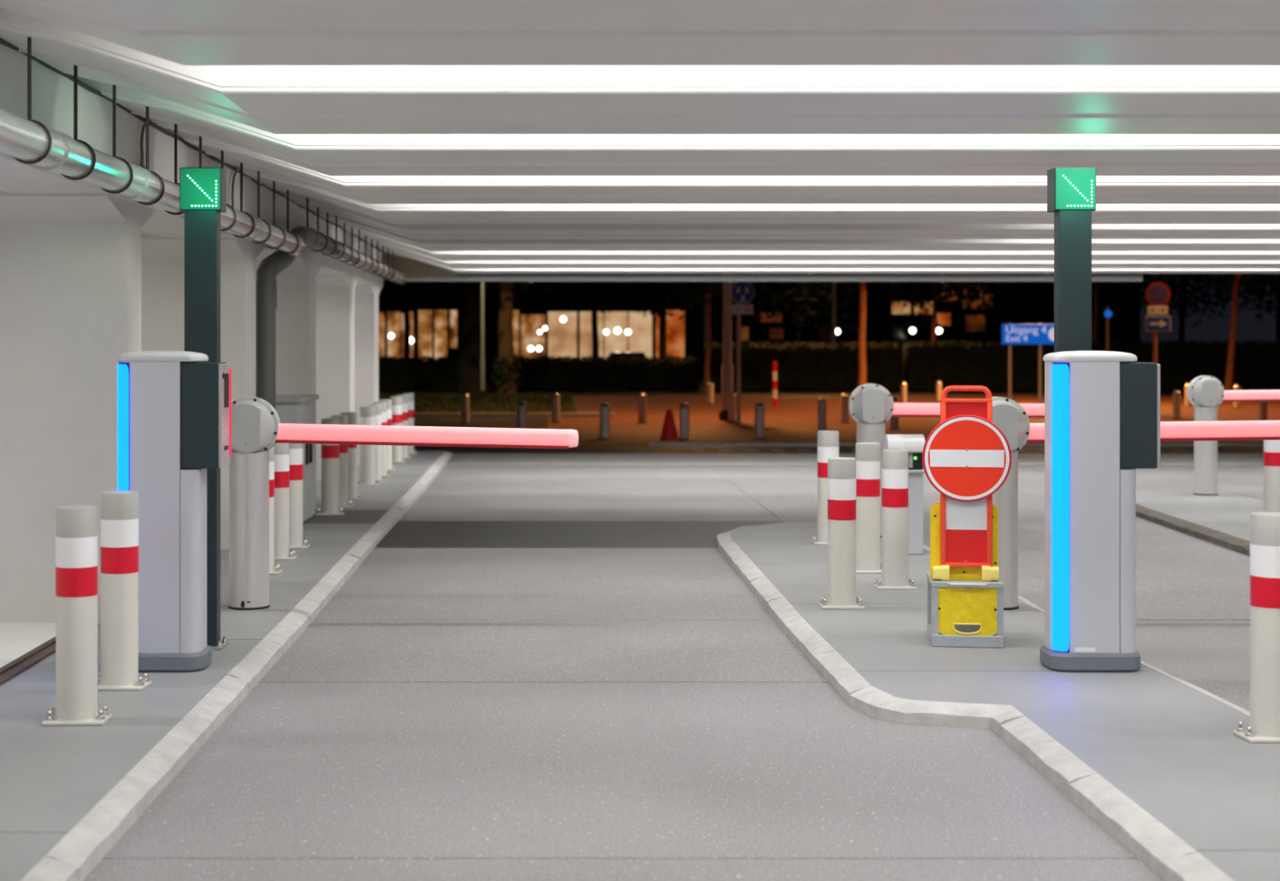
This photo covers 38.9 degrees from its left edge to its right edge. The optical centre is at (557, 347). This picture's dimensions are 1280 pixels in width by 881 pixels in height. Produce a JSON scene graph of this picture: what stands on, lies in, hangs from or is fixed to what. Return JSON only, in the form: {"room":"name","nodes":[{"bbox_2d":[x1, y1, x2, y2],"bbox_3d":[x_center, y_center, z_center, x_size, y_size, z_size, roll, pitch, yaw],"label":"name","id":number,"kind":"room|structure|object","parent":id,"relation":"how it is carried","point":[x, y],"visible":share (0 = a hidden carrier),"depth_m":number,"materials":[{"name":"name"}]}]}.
{"room":"parking garage","nodes":[
{"label":"parking garage","id":0,"kind":"room"},
{"bbox_2d":[0,43,383,667],"bbox_3d":[-4.963,0.152,11.500,5.274,2.895,29.000,0,0,0],"label":"wall","id":1,"kind":"structure","parent":0,"point":[82,288],"depth_m":9.78,"materials":[{"name":"concrete"}]},
{"bbox_2d":[0,37,382,251],"bbox_3d":[-2.318,-1.285,13.250,0.022,0.038,21.500,0,0,0],"label":"cable","id":2,"kind":"object","parent":1,"relation":"attached to","point":[2,42],"visible":0.75,"depth_m":10.26,"materials":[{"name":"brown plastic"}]},
{"bbox_2d":[139,120,156,168],"bbox_3d":[-2.300,-1.147,10.171,0.018,0.303,0.359,0,0,0],"label":"cable","id":3,"kind":"object","parent":2,"relation":"hanging from","point":[153,122],"visible":0.74,"depth_m":10.01,"materials":[{"name":"brown plastic"}]},
{"bbox_2d":[0,0,1279,279],"bbox_3d":[3.850,-1.330,10.235,18.300,1.060,28.190,0,0,0],"label":"ceiling","id":4,"kind":"structure","parent":0,"point":[456,136],"depth_m":8.01,"materials":[{"name":"paint"}]},
{"bbox_2d":[0,36,304,255],"bbox_3d":[-2.100,-0.998,8.210,0.178,0.534,12.420,0,0,0],"label":"drain pipe","id":5,"kind":"object","parent":4,"relation":"hanging from","point":[52,150],"visible":0.77,"depth_m":8.37,"materials":[{"name":"metal"}]},
{"bbox_2d":[256,197,406,409],"bbox_3d":[-2.202,0.117,19.255,0.376,2.765,10.190,0,0,0],"label":"drain pipe","id":6,"kind":"object","parent":4,"relation":"attached to","point":[277,261],"visible":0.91,"depth_m":14.23,"materials":[{"name":"grey metal"}]},
{"bbox_2d":[406,273,1142,282],"bbox_3d":[2.875,-0.952,24.371,10.050,0.137,0.222,0,0,0],"label":"ceiling beam","id":7,"kind":"structure","parent":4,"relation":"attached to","point":[531,277],"depth_m":24.37,"materials":[{"name":"paint"}]},
{"bbox_2d":[82,453,1263,880],"bbox_3d":[3.500,1.724,11.450,19.000,0.312,30.900,0,0,0],"label":"floor","id":8,"kind":"structure","parent":0,"point":[550,666],"depth_m":7.62,"materials":[{"name":"concrete"}]},
{"bbox_2d":[0,450,452,880],"bbox_3d":[-3.149,1.585,14.399,3.502,0.171,24.002,0,0,0],"label":"sidewalk","id":9,"kind":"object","parent":8,"relation":"on","point":[68,794],"visible":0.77,"depth_m":7.39,"materials":[{"name":"concrete"}]},
{"bbox_2d":[0,622,98,685],"bbox_3d":[-2.530,1.508,6.375,0.110,0.044,6.750,0,0,0],"label":"channel","id":10,"kind":"object","parent":9,"relation":"on","point":[7,672],"visible":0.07,"depth_m":8.60,"materials":[{"name":"black metal"}]},
{"bbox_2d":[40,504,111,725],"bbox_3d":[-1.930,1.069,7.260,0.244,0.863,0.170,0,0,-2],"label":"bollard","id":11,"kind":"object","parent":9,"relation":"on","point":[76,526],"visible":1,"depth_m":7.19,"materials":[{"name":"paint"}]},
{"bbox_2d":[97,490,151,690],"bbox_3d":[-1.937,1.069,8.000,0.244,0.863,0.170,0,0,3],"label":"bollard","id":12,"kind":"object","parent":9,"relation":"on","point":[119,509],"visible":0.94,"depth_m":7.93,"materials":[{"name":"metal"}]},
{"bbox_2d":[116,350,231,671],"bbox_3d":[-1.808,0.756,8.500,0.518,1.486,0.294,0,0,0],"label":"ticket machine","id":13,"kind":"object","parent":9,"relation":"on","point":[175,412],"visible":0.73,"depth_m":8.38,"materials":[{"name":"grey metal"}]},
{"bbox_2d":[117,362,129,490],"bbox_3d":[-2.017,0.740,8.403,0.069,1.344,0.067,0,0,0],"label":"light","id":14,"kind":"object","parent":13,"relation":"on","point":[123,368],"depth_m":8.37,"materials":[{"name":"blue plastic"}]},
{"bbox_2d":[179,167,228,649],"bbox_3d":[-1.778,0.300,9.060,0.230,2.400,0.180,0,0,0],"label":"signal","id":15,"kind":"object","parent":9,"relation":"on","point":[202,190],"visible":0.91,"depth_m":9.01,"materials":[{"name":"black metal"}]},
{"bbox_2d":[268,445,282,574],"bbox_3d":[-1.967,1.069,12.040,0.244,0.863,0.170,0,0,1],"label":"bollard","id":16,"kind":"object","parent":9,"relation":"on","point":[277,571],"visible":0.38,"depth_m":12.00,"materials":[{"name":"metal"}]},
{"bbox_2d":[274,442,297,559],"bbox_3d":[-1.988,1.069,12.860,0.244,0.863,0.170,0,0,1],"label":"bollard","id":17,"kind":"object","parent":9,"relation":"on","point":[282,455],"visible":0.46,"depth_m":12.79,"materials":[{"name":"paint"}]},
{"bbox_2d":[275,394,319,523],"bbox_3d":[-2.420,0.958,15.600,0.580,1.085,1.140,0,0,0],"label":"electrical cabinet","id":18,"kind":"object","parent":9,"relation":"on","point":[290,408],"visible":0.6,"depth_m":15.46,"materials":[{"name":"grey"}]},
{"bbox_2d":[288,443,309,548],"bbox_3d":[-1.995,1.069,13.600,0.244,0.863,0.170,0,0,0],"label":"bollard","id":19,"kind":"object","parent":9,"relation":"on","point":[295,450],"visible":0.48,"depth_m":13.53,"materials":[{"name":"metal"}]},
{"bbox_2d":[315,417,344,515],"bbox_3d":[-2.047,1.069,16.300,0.244,0.863,0.170,0,0,-3],"label":"bollard","id":20,"kind":"object","parent":9,"relation":"on","point":[330,453],"visible":0.84,"depth_m":16.23,"materials":[{"name":"metal"}]},
{"bbox_2d":[330,414,353,506],"bbox_3d":[-2.060,1.069,17.100,0.244,0.863,0.170,0,0,2],"label":"bollard","id":21,"kind":"object","parent":9,"relation":"on","point":[344,448],"visible":0.46,"depth_m":17.04,"materials":[{"name":"metal"}]},
{"bbox_2d":[340,411,361,499],"bbox_3d":[-2.070,1.069,17.950,0.244,0.863,0.170,0,0,-3],"label":"bollard","id":22,"kind":"object","parent":9,"relation":"on","point":[352,415],"visible":0.57,"depth_m":17.88,"materials":[{"name":"paint"}]},
{"bbox_2d":[356,405,379,484],"bbox_3d":[-2.080,1.069,19.800,0.244,0.863,0.170,0,0,1],"label":"bollard","id":23,"kind":"object","parent":9,"relation":"on","point":[366,412],"visible":0.79,"depth_m":19.73,"materials":[{"name":"paint"}]},
{"bbox_2d":[367,404,385,480],"bbox_3d":[-2.070,1.069,20.450,0.244,0.863,0.170,0,0,0],"label":"bollard","id":24,"kind":"object","parent":9,"relation":"on","point":[377,406],"visible":0.46,"depth_m":20.39,"materials":[{"name":"metal"}]},
{"bbox_2d":[373,401,391,475],"bbox_3d":[-2.090,1.069,21.300,0.244,0.863,0.170,0,0,2],"label":"bollard","id":25,"kind":"object","parent":9,"relation":"on","point":[384,404],"visible":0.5,"depth_m":21.24,"materials":[{"name":"metal"}]},
{"bbox_2d":[378,399,395,470],"bbox_3d":[-2.120,1.069,22.300,0.244,0.863,0.170,0,0,0],"label":"bollard","id":26,"kind":"object","parent":9,"relation":"on","point":[389,467],"visible":0.44,"depth_m":22.24,"materials":[{"name":"metal"}]},
{"bbox_2d":[390,395,405,462],"bbox_3d":[-2.120,1.069,23.800,0.244,0.863,0.170,0,0,-4],"label":"bollard","id":27,"kind":"object","parent":9,"relation":"on","point":[397,401],"visible":0.67,"depth_m":23.73,"materials":[{"name":"metal"}]},
{"bbox_2d":[228,396,578,609],"bbox_3d":[-0.917,0.891,10.463,2.081,1.217,0.264,0,0,0],"label":"barrier","id":28,"kind":"object","parent":9,"relation":"on","point":[256,426],"visible":0.82,"depth_m":10.40,"materials":[{"name":"metal"}]},
{"bbox_2d":[395,394,411,457],"bbox_3d":[-2.120,1.069,24.700,0.244,0.863,0.170,0,0,-1],"label":"bollard","id":29,"kind":"object","parent":9,"relation":"on","point":[405,397],"visible":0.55,"depth_m":24.64,"materials":[{"name":"metal"}]},
{"bbox_2d":[402,392,417,453],"bbox_3d":[-2.110,1.069,25.600,0.244,0.863,0.170,0,0,-3],"label":"bollard","id":30,"kind":"object","parent":9,"relation":"on","point":[411,395],"visible":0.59,"depth_m":25.53,"materials":[{"name":"metal"}]},
{"bbox_2d":[716,522,1279,880],"bbox_3d":[2.105,1.585,9.000,1.690,0.171,13.202,0,0,0],"label":"traffic island","id":31,"kind":"object","parent":8,"relation":"on","point":[1154,757],"visible":0.65,"depth_m":7.57,"materials":[{"name":"concrete"}]},
{"bbox_2d":[810,430,839,544],"bbox_3d":[2.077,1.069,13.850,0.244,0.863,0.170,0,0,-1],"label":"bollard","id":32,"kind":"object","parent":31,"relation":"on","point":[828,441],"visible":0.69,"depth_m":13.78,"materials":[{"name":"metal"}]},
{"bbox_2d":[818,457,865,608],"bbox_3d":[1.648,1.069,10.460,0.244,0.863,0.170,0,0,1],"label":"bollard","id":33,"kind":"object","parent":31,"relation":"on","point":[842,471],"visible":1,"depth_m":10.39,"materials":[{"name":"metal"}]},
{"bbox_2d":[855,442,881,573],"bbox_3d":[2.080,1.069,12.100,0.244,0.863,0.170,0,0,1],"label":"bollard","id":34,"kind":"object","parent":31,"relation":"on","point":[867,454],"visible":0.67,"depth_m":12.03,"materials":[{"name":"paint"}]},
{"bbox_2d":[873,448,916,589],"bbox_3d":[2.113,1.069,11.300,0.244,0.863,0.170,0,0,1],"label":"bollard","id":35,"kind":"object","parent":31,"relation":"on","point":[895,462],"visible":1,"depth_m":11.23,"materials":[{"name":"paint"}]},
{"bbox_2d":[883,434,924,555],"bbox_3d":[2.530,1.065,13.162,0.270,0.870,0.225,0,0,0],"label":"card terminal","id":36,"kind":"object","parent":31,"relation":"on","point":[913,443],"visible":0.59,"depth_m":13.09,"materials":[{"name":"grey metal"}]},
{"bbox_2d":[902,434,924,453],"bbox_3d":[2.587,0.695,13.170,0.155,0.130,0.210,0,0,0],"label":"hood","id":37,"kind":"object","parent":36,"relation":"attached to","point":[914,443],"depth_m":13.08,"materials":[{"name":"grey metal"}]},
{"bbox_2d":[848,382,1044,537],"bbox_3d":[3.365,0.891,14.403,2.081,1.217,0.264,0,0,0],"label":"barrier","id":38,"kind":"object","parent":31,"relation":"on","point":[870,406],"visible":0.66,"depth_m":14.33,"materials":[{"name":"metal"}]},
{"bbox_2d":[927,624,1003,648],"bbox_3d":[2.083,1.471,9.245,0.352,0.058,0.390,0,0,8],"label":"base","id":39,"kind":"object","parent":31,"relation":"on","point":[963,635],"depth_m":9.06,"materials":[{"name":"paint"}]},
{"bbox_2d":[922,385,1011,648],"bbox_3d":[2.079,0.845,9.231,0.438,1.310,0.419,0,0,8],"label":"no entry sign","id":40,"kind":"object","parent":31,"relation":"on","point":[966,458],"visible":1,"depth_m":9.08,"materials":[{"name":"paint"}]},
{"bbox_2d":[1047,167,1096,352],"bbox_3d":[2.585,0.300,9.060,0.230,2.400,0.180,0,0,0],"label":"signal","id":41,"kind":"object","parent":31,"relation":"on","point":[1071,191],"visible":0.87,"depth_m":9.01,"materials":[{"name":"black metal"}]},
{"bbox_2d":[1040,350,1160,671],"bbox_3d":[2.550,0.756,8.500,0.518,1.486,0.294,0,0,0],"label":"ticket machine","id":42,"kind":"object","parent":31,"relation":"on","point":[1102,412],"visible":1,"depth_m":8.38,"materials":[{"name":"grey metal"}]},
{"bbox_2d":[1051,362,1070,652],"bbox_3d":[2.341,0.740,8.403,0.069,1.344,0.067,0,0,0],"label":"light","id":43,"kind":"object","parent":42,"relation":"on","point":[1060,371],"depth_m":8.38,"materials":[{"name":"blue plastic"}]},
{"bbox_2d":[991,396,1279,609],"bbox_3d":[3.416,0.891,10.463,2.081,1.217,0.264,0,0,0],"label":"barrier","id":44,"kind":"object","parent":31,"relation":"on","point":[1012,420],"visible":0.46,"depth_m":10.38,"materials":[{"name":"metal"}]},
{"bbox_2d":[1232,511,1279,742],"bbox_3d":[2.752,1.069,6.950,0.244,0.863,0.170,0,0,-1],"label":"bollard","id":45,"kind":"object","parent":31,"relation":"on","point":[1264,526],"visible":1,"depth_m":6.89,"materials":[{"name":"paint"}]},
{"bbox_2d":[1135,487,1263,555],"bbox_3d":[6.125,1.585,14.249,1.950,0.171,10.502,0,0,0],"label":"traffic island","id":46,"kind":"object","parent":8,"relation":"on","point":[1222,519],"visible":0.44,"depth_m":16.50,"materials":[{"name":"concrete"}]},
{"bbox_2d":[1186,375,1279,495],"bbox_3d":[7.505,0.891,18.503,2.081,1.217,0.264,0,0,0],"label":"barrier","id":47,"kind":"object","parent":46,"relation":"on","point":[1206,393],"visible":1,"depth_m":18.41,"materials":[{"name":"metal"}]},
{"bbox_2d":[1263,440,1279,511],"bbox_3d":[6.030,1.069,15.200,0.244,0.863,0.170,0,0,-2],"label":"bollard","id":48,"kind":"object","parent":46,"relation":"on","point":[1271,447],"visible":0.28,"depth_m":15.13,"materials":[{"name":"metal"}]},
{"label":"outside","id":49,"kind":"structure","parent":0,"visible":0},
{"bbox_2d":[546,395,1279,445],"bbox_3d":[15.900,1.700,45.300,32.200,0.200,31.400,0,0,0],"label":"sidewalk","id":50,"kind":"structure","parent":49,"point":[794,419],"depth_m":41.45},
{"bbox_2d":[550,392,560,422],"bbox_3d":[-0.032,1.282,38.788,0.260,0.635,0.260,0,0,0],"label":"bollard","id":51,"kind":"object","parent":50,"relation":"on","point":[555,396],"visible":1,"depth_m":38.71,"materials":[{"name":"white"}]},
{"bbox_2d":[597,402,612,439],"bbox_3d":[0.833,1.282,31.735,0.260,0.635,0.260,0,0,0],"label":"bollard","id":52,"kind":"object","parent":50,"relation":"on","point":[604,407],"visible":1,"depth_m":31.67,"materials":[{"name":"white metal"}]},
{"bbox_2d":[636,393,648,423],"bbox_3d":[1.808,1.282,38.400,0.260,0.635,0.260,0,0,0],"label":"bollard","id":53,"kind":"object","parent":50,"relation":"on","point":[642,397],"visible":1,"depth_m":38.33,"materials":[{"name":"white metal"}]},
{"bbox_2d":[659,408,679,439],"bbox_3d":[1.970,1.340,31.735,0.320,0.520,0.320,0,0,0],"label":"traffic cone","id":54,"kind":"object","parent":50,"relation":"on","point":[668,431],"visible":1,"depth_m":31.64,"materials":[{"name":"red plastic"}]},
{"bbox_2d":[679,402,691,439],"bbox_3d":[2.235,1.282,31.735,0.260,0.635,0.260,0,0,0],"label":"bollard","id":55,"kind":"object","parent":50,"relation":"on","point":[684,407],"visible":1,"depth_m":31.67,"materials":[{"name":"white metal"}]},
{"bbox_2d":[707,381,714,403],"bbox_3d":[4.411,1.282,51.892,0.260,0.635,0.260,0,0,0],"label":"bollard","id":56,"kind":"object","parent":50,"relation":"on","point":[710,384],"visible":1,"depth_m":51.82,"materials":[{"name":"white"}]},
{"bbox_2d":[719,273,733,420],"bbox_3d":[3.767,-1.740,40.581,0.375,6.680,1.538,0,0,0],"label":"street lamp","id":57,"kind":"object","parent":50,"relation":"on","point":[726,366],"visible":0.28,"depth_m":39.91,"materials":[{"name":"grey metal"}]},
{"bbox_2d":[726,392,736,422],"bbox_3d":[3.788,1.282,39.184,0.260,0.635,0.260,0,0,0],"label":"bollard","id":58,"kind":"object","parent":50,"relation":"on","point":[731,396],"visible":0.94,"depth_m":39.11,"materials":[{"name":"white"}]},
{"bbox_2d":[730,281,754,423],"bbox_3d":[3.895,0.089,37.980,0.500,3.022,0.129,0,0,0],"label":"traffic sign","id":59,"kind":"object","parent":50,"relation":"on","point":[742,292],"visible":0.96,"depth_m":37.93,"materials":[{"name":"grey metal"}]},
{"bbox_2d":[752,402,767,438],"bbox_3d":[3.587,1.282,32.000,0.260,0.635,0.260,0,0,0],"label":"bollard","id":60,"kind":"object","parent":50,"relation":"on","point":[759,406],"visible":1,"depth_m":31.93,"materials":[{"name":"white metal"}]},
{"bbox_2d":[772,361,777,407],"bbox_3d":[5.853,0.980,48.608,0.120,1.240,0.120,0,0,0],"label":"marker post","id":61,"kind":"object","parent":50,"relation":"on","point":[774,363],"visible":1,"depth_m":48.56,"materials":[{"name":"white"}]},
{"bbox_2d":[815,397,827,431],"bbox_3d":[5.120,1.282,34.909,0.260,0.635,0.260,0,0,0],"label":"bollard","id":62,"kind":"object","parent":50,"relation":"on","point":[822,405],"visible":0.89,"depth_m":34.84,"materials":[{"name":"white metal"}]},
{"bbox_2d":[838,393,850,423],"bbox_3d":[6.112,1.282,38.400,0.260,0.635,0.260,0,0,0],"label":"bollard","id":63,"kind":"object","parent":50,"relation":"on","point":[844,397],"visible":1,"depth_m":38.33,"materials":[{"name":"white"}]},
{"bbox_2d":[813,273,911,386],"bbox_3d":[9.748,-1.972,57.356,4.797,7.161,4.828,0,0,0],"label":"tree","id":64,"kind":"object","parent":50,"relation":"on","point":[862,318],"visible":0.02,"depth_m":57.22,"materials":[{"name":"orange plant"}]},
{"bbox_2d":[888,397,901,430],"bbox_3d":[6.576,1.282,35.229,0.260,0.635,0.260,0,0,0],"label":"bollard","id":65,"kind":"object","parent":50,"relation":"on","point":[894,421],"visible":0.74,"depth_m":35.16,"materials":[{"name":"white"}]},
{"bbox_2d":[1001,322,1053,403],"bbox_3d":[11.557,0.496,44.017,1.462,2.208,0.126,0,0,0],"label":"exit sign","id":66,"kind":"object","parent":50,"relation":"on","point":[1039,333],"visible":0.98,"depth_m":43.95,"materials":[{"name":"blue metal"}]},
{"bbox_2d":[1104,306,1111,351],"bbox_3d":[17.200,0.150,56.454,0.240,2.900,0.114,0,0,0],"label":"traffic sign","id":67,"kind":"object","parent":50,"relation":"on","point":[1108,313],"visible":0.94,"depth_m":56.44,"materials":[{"name":"blue metal"}]},
{"bbox_2d":[1145,281,1170,364],"bbox_3d":[13.947,0.034,41.980,0.580,3.132,0.140,0,0,0],"label":"traffic sign","id":68,"kind":"object","parent":50,"relation":"on","point":[1157,294],"visible":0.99,"depth_m":41.92,"materials":[{"name":"red metal"}]},
{"bbox_2d":[1170,390,1182,418],"bbox_3d":[14.008,1.282,40.851,0.260,0.635,0.260,0,0,0],"label":"bollard","id":69,"kind":"object","parent":50,"relation":"on","point":[1176,394],"visible":1,"depth_m":40.78,"materials":[{"name":"white"}]},
{"bbox_2d":[1184,273,1279,390],"bbox_3d":[22.818,-1.976,60.015,5.021,7.179,4.907,0,0,0],"label":"tree","id":70,"kind":"object","parent":50,"relation":"on","point":[1228,384],"visible":0.08,"depth_m":59.93,"materials":[{"name":"orange plant"}]},
{"bbox_2d":[1259,400,1267,420],"bbox_3d":[15.314,1.282,39.184,0.260,0.635,0.260,0,0,0],"label":"bollard","id":71,"kind":"object","parent":50,"relation":"on","point":[1263,404],"visible":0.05,"depth_m":39.11,"materials":[{"name":"white"}]},
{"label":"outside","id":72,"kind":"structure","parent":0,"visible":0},
{"bbox_2d":[413,417,547,428],"bbox_3d":[-15.110,1.701,36.550,29.780,0.198,13.900,0,0,0],"label":"path","id":73,"kind":"structure","parent":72,"point":[481,422],"depth_m":38.78,"materials":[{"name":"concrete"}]},
{"bbox_2d":[459,393,471,423],"bbox_3d":[-1.952,1.282,38.400,0.260,0.635,0.260,0,0,0],"label":"bollard","id":74,"kind":"object","parent":73,"relation":"on","point":[464,397],"visible":1,"depth_m":38.33,"materials":[{"name":"beige metal"}]},
{"bbox_2d":[516,401,526,428],"bbox_3d":[-0.637,1.282,32.542,0.260,0.635,0.260,0,0,0],"label":"bollard","id":75,"kind":"object","parent":73,"relation":"on","point":[522,406],"visible":0.66,"depth_m":32.47,"materials":[{"name":"white metal"}]},
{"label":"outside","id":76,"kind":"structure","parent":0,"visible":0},
{"bbox_2d":[732,345,903,382],"bbox_3d":[19.000,1.200,84.750,22.000,2.600,13.500,0,0,0],"label":"embankment","id":77,"kind":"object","parent":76,"point":[902,346],"depth_m":78.00,"materials":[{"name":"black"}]},
{"bbox_2d":[818,315,867,345],"bbox_3d":[13.581,-0.825,85.985,1.800,1.450,4.230,0,0,0],"label":"car","id":78,"kind":"object","parent":77,"relation":"on","point":[847,329],"visible":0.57,"depth_m":84.81,"materials":[{"name":"black"}]},
{"bbox_2d":[888,314,944,345],"bbox_3d":[16.297,-0.825,81.985,1.800,1.450,4.230,0,0,0],"label":"car","id":79,"kind":"object","parent":77,"relation":"on","point":[907,327],"visible":0.76,"depth_m":80.96,"materials":[{"name":"black metal"}]},
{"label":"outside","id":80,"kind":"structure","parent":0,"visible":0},
{"bbox_2d":[378,379,1184,428],"bbox_3d":[15.000,2.060,78.460,110.000,0.880,103.080,0,0,0],"label":"ground","id":81,"kind":"structure","parent":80,"point":[700,381],"depth_m":64.68,"materials":[{"name":"black soil"}]},
{"bbox_2d":[378,279,457,359],"bbox_3d":[-6.889,-2.556,83.413,7.010,8.331,6.992,0,0,0],"label":"tree","id":82,"kind":"object","parent":81,"relation":"on","point":[404,298],"visible":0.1,"depth_m":83.35,"materials":[{"name":"green plant"}]},
{"bbox_2d":[378,391,577,413],"bbox_3d":[-9.750,1.630,52.806,20.500,0.340,18.412,0,0,0],"label":"hedge","id":83,"kind":"object","parent":81,"relation":"on","point":[439,402],"visible":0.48,"depth_m":51.14,"materials":[{"name":"green plant"}]},
{"bbox_2d":[479,273,485,395],"bbox_3d":[-2.437,-1.990,57.754,0.280,7.180,2.855,0,0,0],"label":"street lamp","id":84,"kind":"object","parent":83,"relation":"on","point":[482,391],"visible":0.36,"depth_m":59.03,"materials":[{"name":"grey metal"}]},
{"bbox_2d":[415,273,545,393],"bbox_3d":[-3.098,-2.257,65.117,6.185,7.935,6.082,0,0,0],"label":"tree","id":85,"kind":"object","parent":81,"relation":"on","point":[468,362],"visible":0.07,"depth_m":64.64,"materials":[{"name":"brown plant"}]},
{"bbox_2d":[453,273,572,394],"bbox_3d":[-1.740,-2.438,61.836,6.436,8.507,6.714,0,0,0],"label":"tree","id":86,"kind":"object","parent":81,"relation":"on","point":[506,379],"visible":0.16,"depth_m":61.71,"materials":[{"name":"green plant"}]},
{"bbox_2d":[413,413,613,417],"bbox_3d":[-1.500,1.600,41.700,5.600,0.200,0.200,0,0,0],"label":"kerb","id":87,"kind":"object","parent":81,"relation":"on","point":[415,415],"visible":0.31,"depth_m":41.59,"materials":[{"name":"concrete"}]},
{"bbox_2d":[378,354,700,391],"bbox_3d":[-4.416,0.961,66.584,19.354,1.448,1.216,0,0,0],"label":"hedge","id":88,"kind":"object","parent":81,"relation":"on","point":[414,374],"visible":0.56,"depth_m":66.14,"materials":[{"name":"green plant"}]},
{"bbox_2d":[378,273,706,379],"bbox_3d":[-5.250,-2.900,96.250,25.900,9.000,9.500,0,0,0],"label":"building","id":89,"kind":"structure","parent":81,"relation":"on","point":[540,327],"depth_m":91.99,"materials":[{"name":"brown brick"}]},
{"bbox_2d":[531,273,667,359],"bbox_3d":[1.706,-2.511,78.457,7.086,8.241,7.197,0,0,0],"label":"tree","id":90,"kind":"object","parent":81,"relation":"on","point":[593,295],"visible":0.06,"depth_m":78.24,"materials":[{"name":"green plant"}]},
{"bbox_2d":[608,351,645,360],"bbox_3d":[2.712,0.875,69.985,1.800,1.450,4.230,0,0,0],"label":"car","id":91,"kind":"object","parent":81,"relation":"on","point":[639,354],"visible":0.02,"depth_m":69.57,"materials":[{"name":"black"}]},
{"bbox_2d":[597,273,715,359],"bbox_3d":[4.363,-1.900,75.238,5.483,7.011,5.360,0,0,0],"label":"tree","id":92,"kind":"object","parent":81,"relation":"on","point":[660,290],"visible":0.36,"depth_m":74.93,"materials":[{"name":"green plant"}]},
{"bbox_2d":[656,273,766,394],"bbox_3d":[5.341,-1.899,62.892,4.556,7.004,4.438,0,0,0],"label":"tree","id":93,"kind":"object","parent":81,"relation":"on","point":[707,286],"visible":0.1,"depth_m":62.87,"materials":[{"name":"orange plant"}]},
{"bbox_2d":[710,273,825,345],"bbox_3d":[11.250,-1.900,96.960,5.700,7.000,4.080,0,0,0],"label":"building","id":94,"kind":"structure","parent":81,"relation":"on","point":[764,329],"depth_m":95.05,"materials":[{"name":"black"}]},
{"bbox_2d":[703,340,902,392],"bbox_3d":[8.956,0.693,66.085,7.242,1.965,1.206,0,0,0],"label":"hedge","id":95,"kind":"object","parent":81,"relation":"on","point":[828,366],"visible":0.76,"depth_m":65.65,"materials":[{"name":"green plant"}]},
{"bbox_2d":[743,273,874,342],"bbox_3d":[10.181,-2.110,76.873,6.425,7.431,7.010,0,0,0],"label":"tree","id":96,"kind":"object","parent":81,"relation":"on","point":[799,286],"visible":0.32,"depth_m":76.15,"materials":[{"name":"green plant"}]},
{"bbox_2d":[832,273,835,343],"bbox_3d":[10.330,-1.990,67.976,0.280,7.180,1.485,0,0,0],"label":"street lamp","id":97,"kind":"object","parent":81,"relation":"on","point":[833,282],"visible":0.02,"depth_m":67.31,"materials":[{"name":"grey"}]},
{"bbox_2d":[877,273,986,345],"bbox_3d":[15.612,-1.900,75.324,5.151,7.006,4.808,0,0,0],"label":"tree","id":98,"kind":"object","parent":81,"relation":"on","point":[936,288],"visible":0.33,"depth_m":75.10,"materials":[{"name":"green plant"}]},
{"bbox_2d":[648,442,1263,446],"bbox_3d":[15.750,1.625,29.525,28.500,0.150,0.150,0,0,0],"label":"kerb","id":99,"kind":"object","parent":81,"relation":"on","point":[651,444],"visible":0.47,"depth_m":29.45,"materials":[{"name":"concrete"}]},
{"bbox_2d":[825,273,1140,345],"bbox_3d":[22.700,-2.400,99.960,16.600,8.000,8.080,0,0,0],"label":"building","id":100,"kind":"structure","parent":81,"relation":"on","point":[882,310],"depth_m":96.05,"materials":[{"name":"black"}]},
{"bbox_2d":[946,273,1053,345],"bbox_3d":[19.218,-2.100,76.835,6.202,7.411,6.285,0,0,0],"label":"tree","id":101,"kind":"object","parent":81,"relation":"on","point":[1011,298],"visible":0.24,"depth_m":76.19,"materials":[{"name":"green plant"}]},
{"bbox_2d":[902,338,1279,392],"bbox_3d":[23.344,0.675,66.086,21.424,2.029,1.214,0,0,0],"label":"hedge","id":102,"kind":"object","parent":81,"relation":"on","point":[1256,366],"visible":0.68,"depth_m":65.65,"materials":[{"name":"green plant"}]},
{"bbox_2d":[1040,273,1144,341],"bbox_3d":[20.888,-1.898,69.911,4.615,7.005,4.714,0,0,0],"label":"tree","id":103,"kind":"object","parent":81,"relation":"on","point":[1095,284],"visible":0.02,"depth_m":69.76,"materials":[{"name":"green plant"}]},
{"bbox_2d":[1106,273,1260,345],"bbox_3d":[26.591,-2.052,76.832,6.552,7.313,6.495,0,0,0],"label":"tree","id":104,"kind":"object","parent":81,"relation":"on","point":[1182,301],"visible":0.38,"depth_m":76.41,"materials":[{"name":"green plant"}]},
{"bbox_2d":[1205,273,1279,343],"bbox_3d":[29.468,-2.157,73.924,6.033,7.530,6.218,0,0,0],"label":"tree","id":105,"kind":"object","parent":81,"relation":"on","point":[1262,291],"visible":0.26,"depth_m":73.77,"materials":[{"name":"green plant"}]},
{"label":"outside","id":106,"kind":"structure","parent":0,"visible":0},
{"bbox_2d":[413,445,1263,453],"bbox_3d":[1.000,1.703,28.265,62.000,0.194,2.630,0,0,0],"label":"road","id":107,"kind":"structure","parent":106,"point":[579,449],"depth_m":28.57,"materials":[{"name":"grey asphalt"}]},
{"bbox_2d":[690,448,1190,451],"bbox_3d":[6.190,1.603,28.300,8.160,0.005,0.400,0,0,0],"label":"road marking","id":108,"kind":"object","parent":107,"relation":"on","point":[693,450],"visible":0.35,"depth_m":28.25,"materials":[{"name":"beige"}]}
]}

